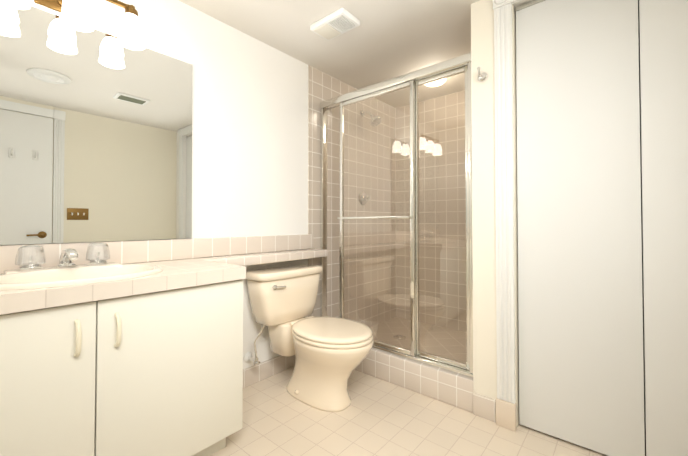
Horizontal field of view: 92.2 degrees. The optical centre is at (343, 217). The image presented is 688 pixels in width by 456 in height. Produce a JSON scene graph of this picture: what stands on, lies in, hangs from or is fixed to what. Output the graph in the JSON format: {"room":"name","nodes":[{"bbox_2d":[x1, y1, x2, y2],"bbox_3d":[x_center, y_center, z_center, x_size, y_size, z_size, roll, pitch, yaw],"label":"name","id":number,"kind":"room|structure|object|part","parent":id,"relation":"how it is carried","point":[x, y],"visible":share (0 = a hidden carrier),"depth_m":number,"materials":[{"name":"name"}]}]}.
{"room":"bathroom","nodes":[
{"label":"bathroom","id":0,"kind":"room"},
{"bbox_2d":[0,0,307,368],"bbox_3d":[-0.930,-0.055,1.657,0.113,2.120,1.978,-1,-1,40],"label":"wall","id":1,"kind":"structure","parent":0,"point":[95,135],"depth_m":1.59,"materials":[{"name":"white paint"}]},
{"bbox_2d":[0,0,144,49],"bbox_3d":[-1.059,-0.825,1.302,0.190,0.168,0.470,-1,-1,40],"label":"sconce","id":2,"kind":"object","parent":1,"relation":"attached to","point":[76,15],"visible":1,"depth_m":1.32,"materials":[{"name":"white glass"}]},
{"bbox_3d":[-1.144,-0.805,1.134,0.104,0.123,0.104,-1,-1,40],"label":"lamp shade","id":3,"kind":"part","parent":2,"relation":"part of","materials":[{"name":"white glass"}]},
{"bbox_3d":[-1.026,-0.802,1.274,0.104,0.123,0.104,-1,-1,40],"label":"lamp shade","id":4,"kind":"part","parent":2,"relation":"part of","materials":[{"name":"white glass"}]},
{"bbox_3d":[-0.907,-0.800,1.413,0.104,0.123,0.104,-1,-1,40],"label":"lamp shade","id":5,"kind":"part","parent":2,"relation":"part of","materials":[{"name":"white glass"}]},
{"bbox_2d":[0,234,312,273],"bbox_3d":[-0.846,0.163,1.676,0.010,0.104,1.919,-1,-1,40],"label":"backsplash","id":6,"kind":"structure","parent":1,"relation":"attached to","point":[129,252],"depth_m":1.63,"materials":[{"name":"tile"}]},
{"bbox_2d":[194,249,327,265],"bbox_3d":[-0.450,0.245,2.020,0.144,0.048,0.879,-1,-1,40],"label":"ledge shelf","id":7,"kind":"object","parent":1,"relation":"attached to","point":[257,258],"visible":0.67,"depth_m":1.95,"materials":[{"name":"tile"}]},
{"bbox_2d":[243,355,294,387],"bbox_3d":[-0.523,0.957,2.043,0.008,0.108,0.836,-1,-1,40],"label":"baseboard","id":8,"kind":"structure","parent":1,"relation":"attached to","point":[264,370],"depth_m":2.08,"materials":[{"name":"tile"}]},
{"bbox_2d":[308,65,308,316],"bbox_3d":[-0.255,-0.043,2.377,0.006,2.119,0.006,-1,-1,40],"label":"trim","id":9,"kind":"structure","parent":1,"relation":"attached to","point":[308,153],"depth_m":2.38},
{"bbox_2d":[179,0,479,107],"bbox_3d":[0.474,-1.170,1.392,2.620,0.100,3.365,-1,-1,40],"label":"ceiling","id":10,"kind":"structure","parent":0,"point":[387,40],"depth_m":2.01,"materials":[{"name":"white paint"}]},
{"bbox_2d":[310,8,359,40],"bbox_3d":[-0.052,-1.094,1.891,0.250,0.034,0.155,-1,-1,40],"label":"fan","id":11,"kind":"object","parent":10,"relation":"attached to","point":[340,21],"visible":1,"depth_m":1.86,"materials":[{"name":"white paint"}]},
{"bbox_2d":[426,77,447,86],"bbox_3d":[0.700,-1.061,2.567,0.210,0.076,0.210,-1,-1,40],"label":"light","id":12,"kind":"object","parent":10,"relation":"attached to","point":[436,84],"depth_m":2.55,"materials":[{"name":"white paint"}]},
{"bbox_2d":[309,66,395,326],"bbox_3d":[0.155,-0.033,2.943,0.100,2.120,1.387,-1,-1,40],"label":"wall","id":13,"kind":"structure","parent":0,"point":[323,86],"depth_m":2.78,"materials":[{"name":"beige tile"}]},
{"bbox_2d":[358,191,369,204],"bbox_3d":[0.188,-0.165,2.851,0.069,0.120,0.120,-1,-1,40],"label":"shower valve","id":14,"kind":"object","parent":13,"relation":"attached to","point":[363,199],"depth_m":2.84,"materials":[{"name":"silver metal"}]},
{"bbox_2d":[360,110,381,126],"bbox_3d":[0.230,-0.851,2.819,0.190,0.165,0.104,-1,-1,40],"label":"shower head","id":15,"kind":"object","parent":13,"relation":"attached to","point":[374,120],"depth_m":2.78},
{"bbox_2d":[210,366,606,455],"bbox_3d":[0.474,1.050,1.354,2.620,0.100,3.365,-1,-1,40],"label":"floor","id":16,"kind":"structure","parent":0,"point":[378,417],"depth_m":1.56,"materials":[{"name":"tile"}]},
{"bbox_2d":[0,243,245,455],"bbox_3d":[-0.938,0.549,1.171,0.513,0.894,1.038,-1,-1,40],"label":"bathroom vanity","id":17,"kind":"object","parent":16,"relation":"on","point":[100,356],"visible":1,"depth_m":1.10,"materials":[{"name":"white laminate"}]},
{"bbox_3d":[-0.944,0.576,0.834,0.018,0.634,0.515,-1,-1,40],"label":"door","id":18,"kind":"part","parent":17,"relation":"part of","materials":[{"name":"white laminate"}]},
{"bbox_3d":[-0.788,0.361,0.981,0.034,0.113,0.013,-1,-1,40],"label":"handle","id":19,"kind":"part","parent":17,"relation":"part of","materials":[{"name":"beige plastic"}]},
{"bbox_3d":[-0.722,0.362,1.058,0.034,0.113,0.013,-1,-1,40],"label":"handle","id":20,"kind":"part","parent":17,"relation":"part of","materials":[{"name":"beige plastic"}]},
{"bbox_2d":[0,259,245,314],"bbox_3d":[-0.940,0.233,1.178,0.488,0.052,1.038,-1,-1,40],"label":"countertop","id":21,"kind":"structure","parent":17,"relation":"on","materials":[{"name":"tile"}]},
{"bbox_2d":[15,243,109,270],"bbox_3d":[-1.053,0.150,1.267,0.163,0.093,0.288,-1,-1,40],"label":"faucet","id":22,"kind":"object","parent":21,"relation":"on","point":[66,263],"depth_m":1.26,"materials":[{"name":"silver metal"}]},
{"bbox_2d":[0,262,162,289],"bbox_3d":[-0.947,0.267,1.175,0.465,0.153,0.510,-1,-1,40],"label":"sink","id":23,"kind":"object","parent":21,"relation":"in","point":[103,275],"depth_m":1.15,"materials":[{"name":"white ceramic"}]},
{"bbox_3d":[-0.607,0.582,1.230,0.018,0.634,0.516,-1,-1,40],"label":"door","id":24,"kind":"part","parent":17,"relation":"part of","materials":[{"name":"white laminate"}]},
{"bbox_2d":[243,264,373,411],"bbox_3d":[-0.172,0.661,1.888,0.750,0.695,0.504,-1,-1,40],"label":"toilet","id":25,"kind":"object","parent":16,"relation":"on","point":[330,353],"visible":0.98,"depth_m":1.84,"materials":[{"name":"beige ceramic"}]},
{"bbox_3d":[-0.361,0.492,2.051,0.204,0.266,0.480,-1,-1,40],"label":"tank","id":26,"kind":"part","parent":25,"relation":"part of","materials":[{"name":"beige ceramic"}]},
{"bbox_3d":[-0.359,0.338,2.052,0.226,0.042,0.504,-1,-1,40],"label":"tank lid","id":27,"kind":"part","parent":25,"relation":"part of","materials":[{"name":"beige ceramic"}]},
{"bbox_3d":[-0.096,0.828,1.840,0.575,0.360,0.374,-1,-1,40],"label":"bowl","id":28,"kind":"part","parent":25,"relation":"part of","materials":[{"name":"beige ceramic"}]},
{"bbox_3d":[-0.068,0.636,1.819,0.490,0.020,0.380,-1,-1,40],"label":"seat","id":29,"kind":"part","parent":25,"relation":"part of","materials":[{"name":"beige ceramic"}]},
{"bbox_3d":[-0.070,0.613,1.821,0.486,0.022,0.376,-1,-1,40],"label":"seat lid","id":30,"kind":"part","parent":25,"relation":"part of","materials":[{"name":"beige ceramic"}]},
{"bbox_2d":[371,317,466,362],"bbox_3d":[0.624,0.995,2.524,1.133,0.050,0.990,-1,-1,40],"label":"shower floor","id":31,"kind":"structure","parent":16,"relation":"on","point":[449,343],"depth_m":2.68,"materials":[{"name":"tile"}]},
{"bbox_2d":[394,335,405,339],"bbox_3d":[0.451,0.970,2.679,0.100,0.004,0.100,-1,-1,40],"label":"drain","id":32,"kind":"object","parent":31,"relation":"on","point":[398,337],"depth_m":2.67,"materials":[{"name":"silver metal"}]},
{"bbox_2d":[395,90,465,330],"bbox_3d":[1.025,-0.034,2.916,1.260,2.120,0.100,-1,-1,40],"label":"wall","id":33,"kind":"structure","parent":0,"point":[427,308],"depth_m":3.01,"materials":[{"name":"tile"}]},
{"bbox_2d":[471,0,496,399],"bbox_3d":[1.063,-0.048,2.097,0.113,2.120,1.100,-1,-1,40],"label":"wall","id":34,"kind":"structure","parent":0,"point":[483,221],"depth_m":1.68,"materials":[{"name":"beige paint"}]},
{"bbox_2d":[355,348,472,412],"bbox_3d":[0.268,0.930,2.106,1.132,0.165,0.110,-1,-1,40],"label":"sill","id":35,"kind":"structure","parent":34,"relation":"attached to","point":[451,388],"depth_m":1.89,"materials":[{"name":"tile"}]},
{"bbox_2d":[320,52,472,377],"bbox_3d":[0.257,-0.011,2.109,1.128,1.714,0.095,-1,-1,40],"label":"shower door","id":36,"kind":"structure","parent":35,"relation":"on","point":[413,80],"depth_m":1.98,"materials":[{"name":"clear glass"}]},
{"bbox_3d":[0.198,-0.805,2.176,0.536,0.024,0.022,-1,-1,40],"label":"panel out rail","id":37,"kind":"part","parent":36,"relation":"part of","materials":[{"name":"silver metal"}]},
{"label":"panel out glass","id":38,"kind":"part","parent":36,"relation":"part of","materials":[{"name":"clear glass"}]},
{"bbox_3d":[0.555,-0.809,1.908,0.288,0.024,0.022,-1,-1,40],"label":"panel rail","id":39,"kind":"part","parent":36,"relation":"part of","materials":[{"name":"silver metal"}]},
{"label":"panel glass","id":40,"kind":"part","parent":36,"relation":"part of","materials":[{"name":"clear glass"}]},
{"bbox_2d":[477,67,486,81],"bbox_3d":[0.686,-0.720,1.664,0.048,0.058,0.062,-1,-1,40],"label":"robe hook","id":41,"kind":"object","parent":34,"relation":"attached to","point":[482,77],"visible":1,"depth_m":1.67,"materials":[{"name":"silver metal"}]},
{"bbox_2d":[473,393,495,421],"bbox_3d":[0.703,0.951,1.657,0.110,0.108,0.008,-1,-1,40],"label":"baseboard","id":42,"kind":"structure","parent":34,"relation":"attached to","point":[484,407],"depth_m":1.65,"materials":[{"name":"tile"}]},
{"bbox_2d":[493,0,519,431],"bbox_3d":[1.149,-0.062,1.278,1.076,2.120,0.036,-1,-1,40],"label":"trim","id":43,"kind":"structure","parent":34,"relation":"attached to","point":[505,291],"depth_m":1.59,"materials":[{"name":"white paint"}]},
{"bbox_2d":[513,0,532,8],"bbox_3d":[1.193,-1.078,1.347,0.906,0.085,0.100,-1,-1,40],"label":"wall","id":44,"kind":"structure","parent":0,"point":[518,3],"depth_m":1.59,"materials":[{"name":"white paint"}]},
{"bbox_2d":[515,0,687,455],"bbox_3d":[1.203,-0.018,1.340,0.896,2.033,0.069,-1,-1,40],"label":"bifold closet door","id":45,"kind":"structure","parent":44,"relation":"in","point":[602,142],"depth_m":1.39,"materials":[{"name":"white paint"}]},
{"bbox_3d":[1.191,-1.024,1.344,0.896,0.022,0.030,-1,-1,40],"label":"track rail","id":46,"kind":"part","parent":45,"relation":"part of","materials":[{"name":"silver metal"}]}
]}

